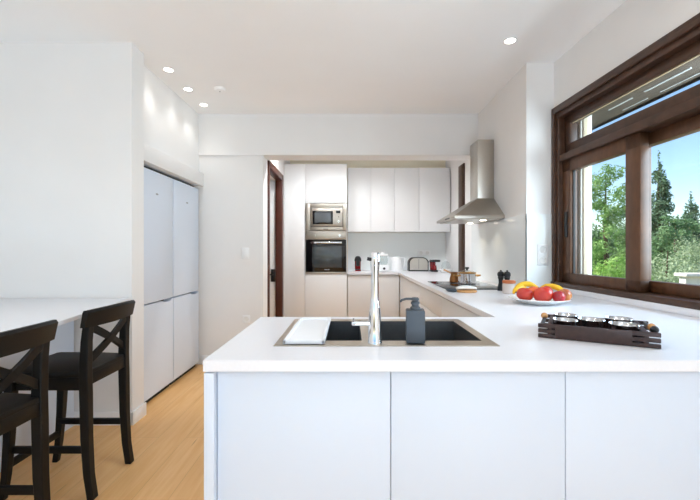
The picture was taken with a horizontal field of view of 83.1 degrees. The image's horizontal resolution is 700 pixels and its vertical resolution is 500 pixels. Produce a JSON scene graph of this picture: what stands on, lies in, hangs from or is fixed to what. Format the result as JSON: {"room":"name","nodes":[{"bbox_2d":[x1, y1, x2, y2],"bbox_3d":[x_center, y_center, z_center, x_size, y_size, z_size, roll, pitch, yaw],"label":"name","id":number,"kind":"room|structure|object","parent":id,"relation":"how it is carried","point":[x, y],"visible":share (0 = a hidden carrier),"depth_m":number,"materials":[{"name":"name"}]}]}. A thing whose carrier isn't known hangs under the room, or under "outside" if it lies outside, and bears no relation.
{"room":"kitchen","nodes":[
{"label":"kitchen","id":0,"kind":"room"},
{"bbox_2d":[0,43,143,411],"bbox_3d":[-2.570,-0.115,2.870,2.060,2.700,0.160,0,0,0],"label":"wall","id":1,"kind":"structure","parent":0,"point":[72,114],"depth_m":2.79,"materials":[{"name":"white paint"}]},
{"bbox_2d":[74,402,145,424],"bbox_3d":[-2.462,1.188,2.870,1.875,0.095,0.184,0,0,0],"label":"baseboard","id":2,"kind":"structure","parent":1,"relation":"attached to","point":[138,413],"depth_m":2.78,"materials":[{"name":"paint"}]},
{"bbox_2d":[0,364,204,499],"bbox_3d":[-0.750,1.295,1.550,5.700,0.120,9.900,0,0,0],"label":"floor","id":3,"kind":"structure","parent":0,"point":[168,441],"depth_m":2.34,"materials":[{"name":"brown wood"}]},
{"bbox_2d":[0,320,57,499],"bbox_3d":[-1.457,0.762,1.470,0.490,0.945,0.424,0,0,0],"label":"bar stool","id":4,"kind":"object","parent":3,"relation":"on","point":[16,409],"visible":1,"depth_m":1.60,"materials":[{"name":"black wood"}]},
{"bbox_2d":[0,298,128,471],"bbox_3d":[-2.365,0.787,1.838,2.050,0.895,1.876,0,0,0],"label":"breakfast bar","id":5,"kind":"object","parent":3,"relation":"on","point":[15,313],"visible":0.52,"depth_m":2.38,"materials":[{"name":"white stone"}]},
{"bbox_2d":[0,298,128,331],"bbox_3d":[-2.365,0.351,1.838,2.050,0.022,1.876,0,0,0],"label":"countertop","id":6,"kind":"structure","parent":5,"relation":"on","point":[15,313],"depth_m":2.26,"materials":[{"name":"white stone"}]},
{"bbox_2d":[0,300,134,499],"bbox_3d":[-1.487,0.762,2.130,0.490,0.945,0.424,0,0,0],"label":"bar stool","id":7,"kind":"object","parent":3,"relation":"on","point":[68,371],"visible":0.91,"depth_m":2.00,"materials":[{"name":"black wood"}]},
{"bbox_2d":[144,166,172,402],"bbox_3d":[-1.944,0.278,3.296,0.672,1.915,0.596,0,0,0],"label":"refrigerator","id":8,"kind":"object","parent":3,"relation":"on","point":[158,187],"visible":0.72,"depth_m":3.32,"materials":[{"name":"white metal"}]},
{"bbox_2d":[168,176,198,384],"bbox_3d":[-1.944,0.278,3.904,0.672,1.915,0.596,0,0,0],"label":"refrigerator","id":9,"kind":"object","parent":3,"relation":"on","point":[185,297],"visible":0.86,"depth_m":3.85,"materials":[{"name":"white metal"}]},
{"bbox_2d":[204,372,217,499],"bbox_3d":[-0.404,0.793,1.484,0.029,0.883,0.712,0,0,0],"label":"end panel","id":10,"kind":"object","parent":3,"relation":"on","point":[210,378],"visible":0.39,"depth_m":1.13,"materials":[{"name":"white paint"}]},
{"bbox_2d":[284,164,304,316],"bbox_3d":[-0.786,0.007,5.895,0.291,2.455,0.590,0,0,0],"label":"tall cabinet","id":11,"kind":"object","parent":3,"relation":"on","point":[294,174],"visible":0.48,"depth_m":5.60,"materials":[{"name":"white laminate"}]},
{"bbox_2d":[218,372,389,499],"bbox_3d":[-0.134,0.795,1.475,0.506,0.880,0.650,0,0,0],"label":"base cabinet","id":12,"kind":"object","parent":3,"relation":"on","point":[282,435],"visible":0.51,"depth_m":1.15,"materials":[{"name":"white laminate"}]},
{"bbox_2d":[305,164,346,316],"bbox_3d":[-0.340,0.007,5.895,0.594,2.455,0.590,0,0,0],"label":"oven tower","id":13,"kind":"object","parent":3,"relation":"on","point":[325,294],"visible":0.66,"depth_m":5.60,"materials":[{"name":"white laminate"}]},
{"bbox_2d":[306,231,345,273],"bbox_3d":[-0.339,0.034,5.822,0.578,0.602,0.555,0,0,0],"label":"oven","id":14,"kind":"object","parent":13,"relation":"in","point":[325,250],"visible":1,"depth_m":5.58,"materials":[{"name":"glass"}]},
{"bbox_2d":[306,204,345,230],"bbox_3d":[-0.339,-0.467,5.776,0.578,0.381,0.448,0,0,0],"label":"microwave","id":15,"kind":"object","parent":13,"relation":"in","point":[319,217],"visible":0.99,"depth_m":5.57,"materials":[{"name":"metal"}]},
{"bbox_2d":[348,275,370,316],"bbox_3d":[0.152,0.796,5.890,0.375,0.878,0.580,0,0,0],"label":"base cabinet","id":16,"kind":"object","parent":3,"relation":"on","point":[359,286],"visible":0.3,"depth_m":5.60,"materials":[{"name":"white plastic"}]},
{"bbox_2d":[203,270,699,371],"bbox_3d":[0.621,0.331,3.659,2.081,0.032,5.065,0,0,0],"label":"countertop","id":17,"kind":"structure","parent":16,"relation":"on","point":[512,324],"depth_m":1.26,"materials":[{"name":"white stone"}]},
{"bbox_2d":[352,256,360,270],"bbox_3d":[0.099,0.202,5.935,0.142,0.225,0.190,0,0,0],"label":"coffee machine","id":18,"kind":"object","parent":17,"relation":"on","point":[357,259],"visible":0.98,"depth_m":5.88,"materials":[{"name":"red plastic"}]},
{"bbox_2d":[352,252,381,344],"bbox_3d":[0.057,0.160,1.417,0.102,0.306,0.233,0,0,0],"label":"tap","id":19,"kind":"object","parent":17,"relation":"on","point":[374,325],"visible":1,"depth_m":1.31,"materials":[{"name":"silver metal"}]},
{"bbox_2d":[379,252,388,270],"bbox_3d":[0.490,0.172,5.912,0.170,0.285,0.195,0,0,0],"label":"food processor","id":20,"kind":"object","parent":17,"relation":"on","point":[382,267],"visible":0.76,"depth_m":5.83,"materials":[{"name":"white plastic"}]},
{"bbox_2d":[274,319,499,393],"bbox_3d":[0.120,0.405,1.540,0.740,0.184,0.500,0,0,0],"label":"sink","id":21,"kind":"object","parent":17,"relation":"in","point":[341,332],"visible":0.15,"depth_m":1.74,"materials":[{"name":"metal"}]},
{"bbox_2d":[283,317,330,343],"bbox_3d":[-0.153,0.305,1.530,0.138,0.013,0.450,0,0,0],"label":"tray","id":22,"kind":"object","parent":21,"relation":"on","point":[307,330],"visible":1,"depth_m":1.48,"materials":[{"name":"white plastic"}]},
{"bbox_2d":[400,297,424,343],"bbox_3d":[0.211,0.237,1.346,0.085,0.150,0.062,0,0,6],"label":"soap dispenser","id":23,"kind":"object","parent":21,"relation":"on","point":[415,315],"visible":1,"depth_m":1.31,"materials":[{"name":"grey plastic"}]},
{"bbox_2d":[390,257,405,270],"bbox_3d":[0.713,0.207,5.936,0.195,0.214,0.176,0,0,-38],"label":"kettle","id":24,"kind":"object","parent":17,"relation":"on","point":[396,261],"visible":0.97,"depth_m":5.87,"materials":[{"name":"white plastic"}]},
{"bbox_2d":[407,257,428,270],"bbox_3d":[1.030,0.211,5.927,0.316,0.207,0.146,0,0,0],"label":"toaster","id":25,"kind":"object","parent":17,"relation":"on","point":[414,263],"visible":0.99,"depth_m":5.86,"materials":[{"name":"silver plastic"}]},
{"bbox_2d":[429,260,439,271],"bbox_3d":[1.242,0.229,5.800,0.130,0.172,0.180,0,0,0],"label":"coffee maker","id":26,"kind":"object","parent":17,"relation":"on","point":[433,268],"visible":0.99,"depth_m":5.74,"materials":[{"name":"red plastic"}]},
{"bbox_2d":[438,259,452,272],"bbox_3d":[1.335,0.221,5.530,0.201,0.188,0.236,0,0,0],"label":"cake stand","id":27,"kind":"object","parent":17,"relation":"on","point":[441,270],"visible":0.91,"depth_m":5.46,"materials":[{"name":"white ceramic"}]},
{"bbox_2d":[446,288,456,291],"bbox_3d":[0.768,0.305,2.985,0.086,0.018,0.117,0,0,0],"label":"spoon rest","id":28,"kind":"object","parent":17,"relation":"on","point":[449,289],"visible":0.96,"depth_m":2.95,"materials":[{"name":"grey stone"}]},
{"bbox_2d":[428,281,497,289],"bbox_3d":[1.015,0.312,3.515,0.500,0.006,0.770,0,0,0],"label":"cooktop","id":29,"kind":"object","parent":17,"relation":"in","point":[443,284],"visible":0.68,"depth_m":3.44,"materials":[{"name":"black glass"}]},
{"bbox_2d":[444,269,457,282],"bbox_3d":[0.979,0.247,3.792,0.088,0.122,0.157,0,0,-22],"label":"coffee pot","id":30,"kind":"object","parent":29,"relation":"on","point":[453,279],"visible":0.88,"depth_m":3.73,"materials":[{"name":"orange metal"}]},
{"bbox_2d":[453,267,480,283],"bbox_3d":[1.072,0.232,3.620,0.257,0.152,0.166,0,0,0],"label":"cooking pot","id":31,"kind":"object","parent":29,"relation":"on","point":[463,277],"visible":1,"depth_m":3.56,"materials":[{"name":"silver metal"}]},
{"bbox_2d":[457,290,476,292],"bbox_3d":[0.872,0.306,2.955,0.148,0.016,0.148,0,0,0],"label":"wooden trivet","id":32,"kind":"object","parent":17,"relation":"on","point":[459,291],"visible":0.81,"depth_m":2.90,"materials":[{"name":"brown wood"}]},
{"bbox_2d":[456,285,476,289],"bbox_3d":[0.873,0.281,2.964,0.145,0.032,0.094,0,0,0],"label":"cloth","id":33,"kind":"object","parent":32,"relation":"on","point":[464,287],"visible":1,"depth_m":2.94,"materials":[{"name":"white fabric"}]},
{"bbox_2d":[497,270,503,290],"bbox_3d":[1.168,0.234,3.060,0.052,0.160,0.052,0,0,0],"label":"pepper mill","id":34,"kind":"object","parent":17,"relation":"on","point":[500,273],"visible":0.85,"depth_m":3.04,"materials":[{"name":"black plastic"}]},
{"bbox_2d":[503,270,510,279],"bbox_3d":[1.205,0.234,3.030,0.052,0.160,0.052,0,0,0],"label":"pepper mill","id":35,"kind":"object","parent":17,"relation":"on","point":[506,274],"visible":0.59,"depth_m":3.01,"materials":[{"name":"black plastic"}]},
{"bbox_2d":[502,280,515,293],"bbox_3d":[1.155,0.268,2.870,0.092,0.094,0.092,0,0,0],"label":"storage jar","id":36,"kind":"object","parent":17,"relation":"on","point":[508,285],"visible":0.92,"depth_m":2.83,"materials":[{"name":"white ceramic"}]},
{"bbox_2d":[508,295,571,304],"bbox_3d":[1.115,0.297,2.330,0.340,0.034,0.340,0,0,0],"label":"fruit plate","id":37,"kind":"object","parent":17,"relation":"on","point":[532,301],"visible":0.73,"depth_m":2.23,"materials":[{"name":"white ceramic"}]},
{"bbox_2d":[512,285,526,293],"bbox_3d":[1.014,0.234,2.356,0.116,0.054,0.033,0,0,-21],"label":"banana","id":38,"kind":"object","parent":37,"relation":"on","point":[517,287],"visible":0.61,"depth_m":2.34,"materials":[{"name":"yellow food"}]},
{"bbox_2d":[516,288,532,299],"bbox_3d":[1.009,0.257,2.284,0.094,0.076,0.075,0,0,0],"label":"apple","id":39,"kind":"object","parent":37,"relation":"on","point":[522,293],"visible":0.88,"depth_m":2.26,"materials":[{"name":"red food"}]},
{"bbox_2d":[515,281,537,286],"bbox_3d":[1.075,0.227,2.424,0.168,0.069,0.046,0,0,0],"label":"banana","id":40,"kind":"object","parent":37,"relation":"on","point":[525,283],"visible":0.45,"depth_m":2.42,"materials":[{"name":"yellow food"}]},
{"bbox_2d":[527,286,538,291],"bbox_3d":[1.080,0.245,2.318,0.100,0.061,0.062,0,0,0],"label":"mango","id":41,"kind":"object","parent":37,"relation":"on","point":[533,288],"visible":0.15,"depth_m":2.30,"materials":[{"name":"orange food"}]},
{"bbox_2d":[533,287,552,300],"bbox_3d":[1.097,0.253,2.236,0.112,0.089,0.081,0,0,0],"label":"apple","id":42,"kind":"object","parent":37,"relation":"on","point":[541,293],"visible":0.9,"depth_m":2.21,"materials":[{"name":"red food"}]},
{"bbox_2d":[541,283,562,290],"bbox_3d":[1.227,0.235,2.372,0.167,0.065,0.047,0,0,41],"label":"banana","id":43,"kind":"object","parent":37,"relation":"on","point":[553,286],"visible":0.45,"depth_m":2.37,"materials":[{"name":"yellow food"}]},
{"bbox_2d":[552,291,565,300],"bbox_3d":[1.165,0.261,2.204,0.068,0.066,0.067,0,0,0],"label":"apple","id":44,"kind":"object","parent":37,"relation":"on","point":[557,295],"visible":0.88,"depth_m":2.18,"materials":[{"name":"red food"}]},
{"bbox_2d":[559,289,571,300],"bbox_3d":[1.224,0.257,2.254,0.075,0.072,0.075,0,0,0],"label":"peach","id":45,"kind":"object","parent":37,"relation":"on","point":[568,294],"visible":0.59,"depth_m":2.23,"materials":[{"name":"orange food"}]},
{"bbox_2d":[538,313,660,348],"bbox_3d":[0.892,0.280,1.445,0.354,0.066,0.250,0,0,29],"label":"tray","id":46,"kind":"object","parent":17,"relation":"on","point":[605,335],"visible":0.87,"depth_m":1.33,"materials":[{"name":"brown wood"}]},
{"bbox_2d":[552,317,577,325],"bbox_3d":[0.781,0.278,1.435,0.083,0.055,0.083,0,0,0],"label":"metal bowl","id":47,"kind":"object","parent":46,"relation":"in","point":[556,320],"visible":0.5,"depth_m":1.42,"materials":[{"name":"metal"}]},
{"bbox_2d":[554,313,577,318],"bbox_3d":[0.842,0.278,1.543,0.083,0.055,0.083,0,0,0],"label":"metal bowl","id":48,"kind":"object","parent":46,"relation":"in","point":[568,315],"visible":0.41,"depth_m":1.55,"materials":[{"name":"metal"}]},
{"bbox_2d":[577,317,605,327],"bbox_3d":[0.881,0.278,1.443,0.089,0.055,0.089,0,0,0],"label":"metal bowl","id":49,"kind":"object","parent":46,"relation":"in","point":[595,322],"visible":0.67,"depth_m":1.42,"materials":[{"name":"metal"}]},
{"bbox_2d":[605,316,632,328],"bbox_3d":[0.995,0.278,1.462,0.087,0.055,0.087,0,0,0],"label":"metal bowl","id":50,"kind":"object","parent":46,"relation":"in","point":[607,318],"visible":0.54,"depth_m":1.47,"materials":[{"name":"metal"}]},
{"bbox_2d":[608,321,640,336],"bbox_3d":[0.936,0.278,1.348,0.092,0.055,0.092,0,0,0],"label":"metal bowl","id":51,"kind":"object","parent":46,"relation":"in","point":[621,325],"visible":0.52,"depth_m":1.34,"materials":[{"name":"metal"}]},
{"bbox_2d":[379,275,398,316],"bbox_3d":[0.520,0.796,5.890,0.360,0.878,0.580,0,0,0],"label":"base cabinet","id":52,"kind":"object","parent":3,"relation":"on","point":[388,284],"visible":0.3,"depth_m":5.60,"materials":[{"name":"white plastic"}]},
{"bbox_2d":[400,276,419,316],"bbox_3d":[1.036,0.796,4.800,0.659,0.878,1.600,0,0,0],"label":"base cabinet","id":53,"kind":"object","parent":3,"relation":"on","point":[408,289],"visible":0.19,"depth_m":4.93,"materials":[{"name":"beige laminate"}]},
{"bbox_2d":[420,286,441,316],"bbox_3d":[1.036,0.796,3.525,0.659,0.878,0.950,0,0,0],"label":"base cabinet","id":54,"kind":"object","parent":3,"relation":"on","point":[431,302],"visible":0.16,"depth_m":3.46,"materials":[{"name":"white plastic"}]},
{"bbox_2d":[442,297,480,316],"bbox_3d":[1.036,0.796,2.460,0.659,0.878,1.180,0,0,0],"label":"base cabinet","id":55,"kind":"object","parent":3,"relation":"on","point":[449,308],"visible":0.1,"depth_m":2.69,"materials":[{"name":"white plastic"}]},
{"bbox_2d":[390,372,564,499],"bbox_3d":[0.373,0.795,1.475,0.508,0.880,0.650,0,0,0],"label":"base cabinet","id":56,"kind":"object","parent":3,"relation":"on","point":[454,435],"visible":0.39,"depth_m":1.15,"materials":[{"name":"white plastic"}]},
{"bbox_2d":[565,372,699,499],"bbox_3d":[0.876,0.795,1.475,0.498,0.880,0.650,0,0,0],"label":"base cabinet","id":57,"kind":"object","parent":3,"relation":"on","point":[629,435],"visible":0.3,"depth_m":1.15,"materials":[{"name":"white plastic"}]},
{"bbox_2d":[144,65,198,170],"bbox_3d":[-2.065,-0.115,3.700,0.870,2.700,1.500,0,0,0],"label":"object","id":58,"kind":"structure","parent":0,"point":[171,126],"depth_m":3.57,"materials":[{"name":"white paint"}]},
{"bbox_2d":[144,143,202,185],"bbox_3d":[-1.952,-0.757,3.610,0.737,0.135,1.320,0,0,0],"label":"niche","id":59,"kind":"object","parent":58,"relation":"attached to","point":[154,159],"visible":0.26,"depth_m":3.52,"materials":[{"name":"white paint"}]},
{"bbox_2d":[194,155,289,363],"bbox_3d":[-1.630,-0.115,5.335,1.380,2.700,2.130,0,0,0],"label":"wall","id":60,"kind":"structure","parent":0,"point":[232,197],"depth_m":4.27,"materials":[{"name":"white paint"}]},
{"bbox_2d":[242,248,248,258],"bbox_3d":[-1.130,0.035,4.264,0.080,0.120,0.011,0,0,0],"label":"light switch","id":61,"kind":"object","parent":60,"relation":"attached to","point":[245,251],"visible":1,"depth_m":4.26,"materials":[{"name":"white plastic"}]},
{"bbox_2d":[243,315,249,322],"bbox_3d":[-1.120,0.745,4.264,0.080,0.080,0.011,0,0,0],"label":"wall socket","id":62,"kind":"object","parent":60,"relation":"attached to","point":[246,318],"visible":1,"depth_m":4.26,"materials":[{"name":"white plastic"}]},
{"bbox_2d":[267,160,282,316],"bbox_3d":[-1.438,0.100,4.995,1.025,2.270,0.990,0,0,0],"label":"door","id":63,"kind":"structure","parent":60,"relation":"in","point":[274,189],"depth_m":5.40,"materials":[{"name":"brown wood"}]},
{"bbox_2d":[0,0,625,113],"bbox_3d":[-0.750,-1.540,1.550,5.700,0.150,9.900,0,0,0],"label":"ceiling","id":64,"kind":"structure","parent":0,"point":[269,56],"depth_m":2.76,"materials":[{"name":"paint"}]},
{"bbox_2d":[162,67,174,72],"bbox_3d":[-1.474,-1.462,3.206,0.094,0.006,0.094,0,0,0],"label":"recessed light","id":65,"kind":"object","parent":64,"relation":"in","point":[166,69],"visible":1,"depth_m":3.20,"materials":[{"name":"white plastic"}]},
{"bbox_2d":[182,87,192,91],"bbox_3d":[-1.474,-1.462,3.594,0.094,0.006,0.094,0,0,0],"label":"recessed light","id":66,"kind":"object","parent":64,"relation":"in","point":[183,88],"visible":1,"depth_m":3.60,"materials":[{"name":"white plastic"}]},
{"bbox_2d":[214,86,225,92],"bbox_3d":[-1.180,-1.450,3.580,0.104,0.031,0.104,0,0,0],"label":"smoke detector","id":67,"kind":"object","parent":64,"relation":"attached to","point":[220,89],"visible":1,"depth_m":3.55,"materials":[{"name":"white plastic"}]},
{"bbox_2d":[503,37,516,44],"bbox_3d":[1.119,-1.462,2.762,0.094,0.006,0.094,0,0,0],"label":"recessed light","id":68,"kind":"object","parent":64,"relation":"in","point":[511,40],"visible":1,"depth_m":2.76,"materials":[{"name":"white plastic"}]},
{"bbox_2d":[199,114,477,159],"bbox_3d":[-0.065,-1.244,4.380,3.130,0.443,0.260,0,0,0],"label":"beam","id":69,"kind":"structure","parent":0,"point":[272,136],"depth_m":4.25,"materials":[{"name":"white paint"}]},
{"bbox_2d":[290,160,445,316],"bbox_3d":[0.290,-0.115,6.300,2.820,2.700,0.200,0,0,0],"label":"wall","id":70,"kind":"structure","parent":0,"point":[350,163],"depth_m":6.20,"materials":[{"name":"beige paint"}]},
{"bbox_2d":[348,168,370,232],"bbox_3d":[0.138,-0.744,6.022,0.345,0.946,0.345,0,0,0],"label":"upper cabinet","id":71,"kind":"object","parent":70,"relation":"attached to","point":[359,179],"visible":1,"depth_m":5.85,"materials":[{"name":"white plastic"}]},
{"bbox_2d":[370,168,393,232],"bbox_3d":[0.485,-0.744,6.022,0.347,0.946,0.345,0,0,0],"label":"upper cabinet","id":72,"kind":"object","parent":70,"relation":"attached to","point":[382,179],"visible":0.98,"depth_m":5.85,"materials":[{"name":"white plastic"}]},
{"bbox_2d":[348,233,445,269],"bbox_3d":[0.732,0.022,6.196,1.534,0.584,0.007,0,0,0],"label":"backsplash","id":73,"kind":"structure","parent":70,"relation":"attached to","point":[406,245],"depth_m":6.19,"materials":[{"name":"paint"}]},
{"bbox_2d":[392,168,418,232],"bbox_3d":[0.845,-0.744,6.022,0.368,0.946,0.345,0,0,0],"label":"upper cabinet","id":74,"kind":"object","parent":70,"relation":"attached to","point":[406,180],"visible":0.98,"depth_m":5.85,"materials":[{"name":"white plastic"}]},
{"bbox_2d":[418,250,429,254],"bbox_3d":[1.160,0.045,6.186,0.200,0.075,0.011,0,0,0],"label":"wall socket","id":75,"kind":"object","parent":70,"relation":"attached to","point":[420,252],"visible":1,"depth_m":6.18,"materials":[{"name":"white plastic"}]},
{"bbox_2d":[416,168,449,232],"bbox_3d":[1.258,-0.744,6.022,0.453,0.946,0.345,0,0,0],"label":"upper cabinet","id":76,"kind":"object","parent":70,"relation":"attached to","point":[434,183],"visible":0.98,"depth_m":5.85,"materials":[{"name":"white laminate"}]},
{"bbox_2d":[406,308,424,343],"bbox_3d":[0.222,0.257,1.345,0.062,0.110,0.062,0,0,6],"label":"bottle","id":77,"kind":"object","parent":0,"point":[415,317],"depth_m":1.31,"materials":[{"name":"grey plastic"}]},
{"bbox_2d":[446,63,553,281],"bbox_3d":[1.573,-0.115,4.745,0.386,2.700,3.310,0,0,0],"label":"wall","id":78,"kind":"structure","parent":0,"point":[517,119],"depth_m":3.23,"materials":[{"name":"white paint"}]},
{"bbox_2d":[458,163,464,271],"bbox_3d":[1.485,-0.411,5.270,0.030,1.448,0.240,0,0,0],"label":"trim","id":79,"kind":"structure","parent":78,"relation":"attached to","point":[461,169],"depth_m":5.21,"materials":[{"name":"brown wood"}]},
{"bbox_2d":[437,140,504,223],"bbox_3d":[1.154,-0.666,3.885,0.450,0.785,0.730,0,0,0],"label":"extractor hood","id":80,"kind":"object","parent":78,"relation":"attached to","point":[482,207],"visible":1,"depth_m":3.79,"materials":[{"name":"metal"}]},
{"bbox_2d":[471,214,551,287],"bbox_3d":[1.484,0.017,3.776,0.221,0.594,1.385,0,0,0],"label":"backsplash","id":81,"kind":"structure","parent":78,"relation":"attached to","point":[510,244],"depth_m":3.32,"materials":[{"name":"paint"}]},
{"bbox_2d":[537,244,547,264],"bbox_3d":[1.503,0.037,3.078,0.082,0.165,0.011,0,0,0],"label":"wall socket","id":82,"kind":"object","parent":78,"relation":"attached to","point":[542,249],"visible":1,"depth_m":3.08,"materials":[{"name":"white plastic"}]},
{"bbox_2d":[552,288,699,317],"bbox_3d":[1.626,0.296,1.814,0.027,0.036,2.548,0,0,-2],"label":"sill","id":83,"kind":"structure","parent":78,"relation":"attached to","point":[656,306],"depth_m":2.17,"materials":[{"name":"white stone"}]},
{"bbox_2d":[554,0,699,106],"bbox_3d":[1.823,-0.115,-0.104,0.230,2.700,6.400,0,0,-2],"label":"wall","id":84,"kind":"structure","parent":0,"point":[634,25],"depth_m":2.40,"materials":[{"name":"white paint"}]},
{"bbox_2d":[577,115,591,274],"bbox_3d":[1.835,-0.386,2.123,0.130,1.428,1.950,0,0,-2],"label":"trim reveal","id":85,"kind":"structure","parent":84,"relation":"attached to","point":[580,123],"depth_m":3.00,"materials":[{"name":"white paint"}]},
{"bbox_2d":[583,117,587,273],"bbox_3d":[1.782,-0.411,2.990,0.035,1.378,0.013,0,0,0],"label":"trim","id":86,"kind":"structure","parent":84,"relation":"attached to","point":[585,121],"depth_m":2.98,"materials":[{"name":"white paint"}]},
{"bbox_2d":[551,13,699,309],"bbox_3d":[1.698,-0.411,2.118,0.204,1.378,1.950,0,0,-2],"label":"window","id":87,"kind":"structure","parent":84,"relation":"in","point":[677,116],"depth_m":2.31,"materials":[{"name":"brown wood"}]},
{"bbox_2d":[592,58,699,129],"bbox_3d":[2.202,-1.265,0.359,0.560,0.200,8.500,0,0,-2],"label":"roof","id":88,"kind":"structure","parent":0,"point":[604,116],"depth_m":2.96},
{"bbox_2d":[608,67,699,110],"bbox_3d":[2.236,-1.162,2.447,0.131,0.006,1.670,0,0,-2],"label":"trim","id":89,"kind":"structure","parent":88,"relation":"attached to","point":[690,67],"depth_m":2.80,"materials":[{"name":"white plastic"}]},
{"label":"outside","id":90,"kind":"structure","parent":0,"visible":0},
{"bbox_3d":[46.050,1.835,25.000,87.900,0.200,130.000,0,0,0],"label":"ground","id":91,"kind":"structure","parent":90,"visible":0},
{"bbox_2d":[592,224,620,271],"bbox_3d":[13.130,0.054,21.930,3.921,3.526,3.241,0,0,0],"label":"tree","id":92,"kind":"object","parent":91,"relation":"on","point":[595,234],"visible":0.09,"depth_m":21.06,"materials":[{"name":"green plant"}]},
{"bbox_2d":[592,163,625,275],"bbox_3d":[7.154,-0.303,10.944,1.658,4.082,1.675,0,0,0],"label":"tree","id":93,"kind":"object","parent":91,"relation":"on","point":[607,218],"visible":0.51,"depth_m":10.73,"materials":[{"name":"green plant"}]},
{"bbox_2d":[592,254,656,280],"bbox_3d":[5.562,0.910,8.149,1.514,1.655,1.624,0,0,0],"label":"bush","id":94,"kind":"object","parent":91,"relation":"on","point":[618,269],"visible":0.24,"depth_m":8.10,"materials":[{"name":"green plant"}]},
{"bbox_2d":[599,209,652,267],"bbox_3d":[12.003,-0.081,17.050,2.107,3.636,2.021,0,0,31],"label":"tree","id":95,"kind":"object","parent":91,"relation":"on","point":[623,227],"visible":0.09,"depth_m":16.89,"materials":[{"name":"green plant"}]},
{"bbox_2d":[651,150,685,281],"bbox_3d":[11.670,-1.025,15.069,1.797,5.524,2.016,0,0,11],"label":"cypress tree","id":96,"kind":"object","parent":91,"relation":"on","point":[662,206],"visible":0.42,"depth_m":14.83,"materials":[{"name":"green plant"}]},
{"bbox_2d":[651,215,699,272],"bbox_3d":[10.786,0.290,12.958,1.923,2.895,2.172,0,0,0],"label":"bush","id":97,"kind":"object","parent":91,"relation":"on","point":[684,228],"visible":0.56,"depth_m":12.82,"materials":[{"name":"green plant"}]},
{"bbox_2d":[651,252,699,282],"bbox_3d":[7.458,0.934,9.004,2.117,1.855,2.195,0,0,0],"label":"bush","id":98,"kind":"object","parent":91,"relation":"on","point":[665,276],"visible":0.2,"depth_m":8.69,"materials":[{"name":"green plant"}]},
{"bbox_2d":[660,234,699,282],"bbox_3d":[9.896,0.648,11.219,2.215,2.179,1.786,0,0,14],"label":"bush","id":99,"kind":"object","parent":91,"relation":"on","point":[694,248],"visible":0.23,"depth_m":11.24,"materials":[{"name":"green plant"}]},
{"bbox_2d":[674,273,699,284],"bbox_3d":[7.950,1.085,7.425,3.500,1.300,0.290,0,0,0],"label":"parapet","id":100,"kind":"object","parent":91,"relation":"on","point":[686,278],"visible":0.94,"depth_m":7.35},
{"bbox_2d":[683,191,699,263],"bbox_3d":[13.809,-0.332,16.013,1.345,4.138,1.695,0,0,33],"label":"cypress tree","id":101,"kind":"object","parent":91,"relation":"on","point":[694,211],"visible":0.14,"depth_m":15.86,"materials":[{"name":"green plant"}]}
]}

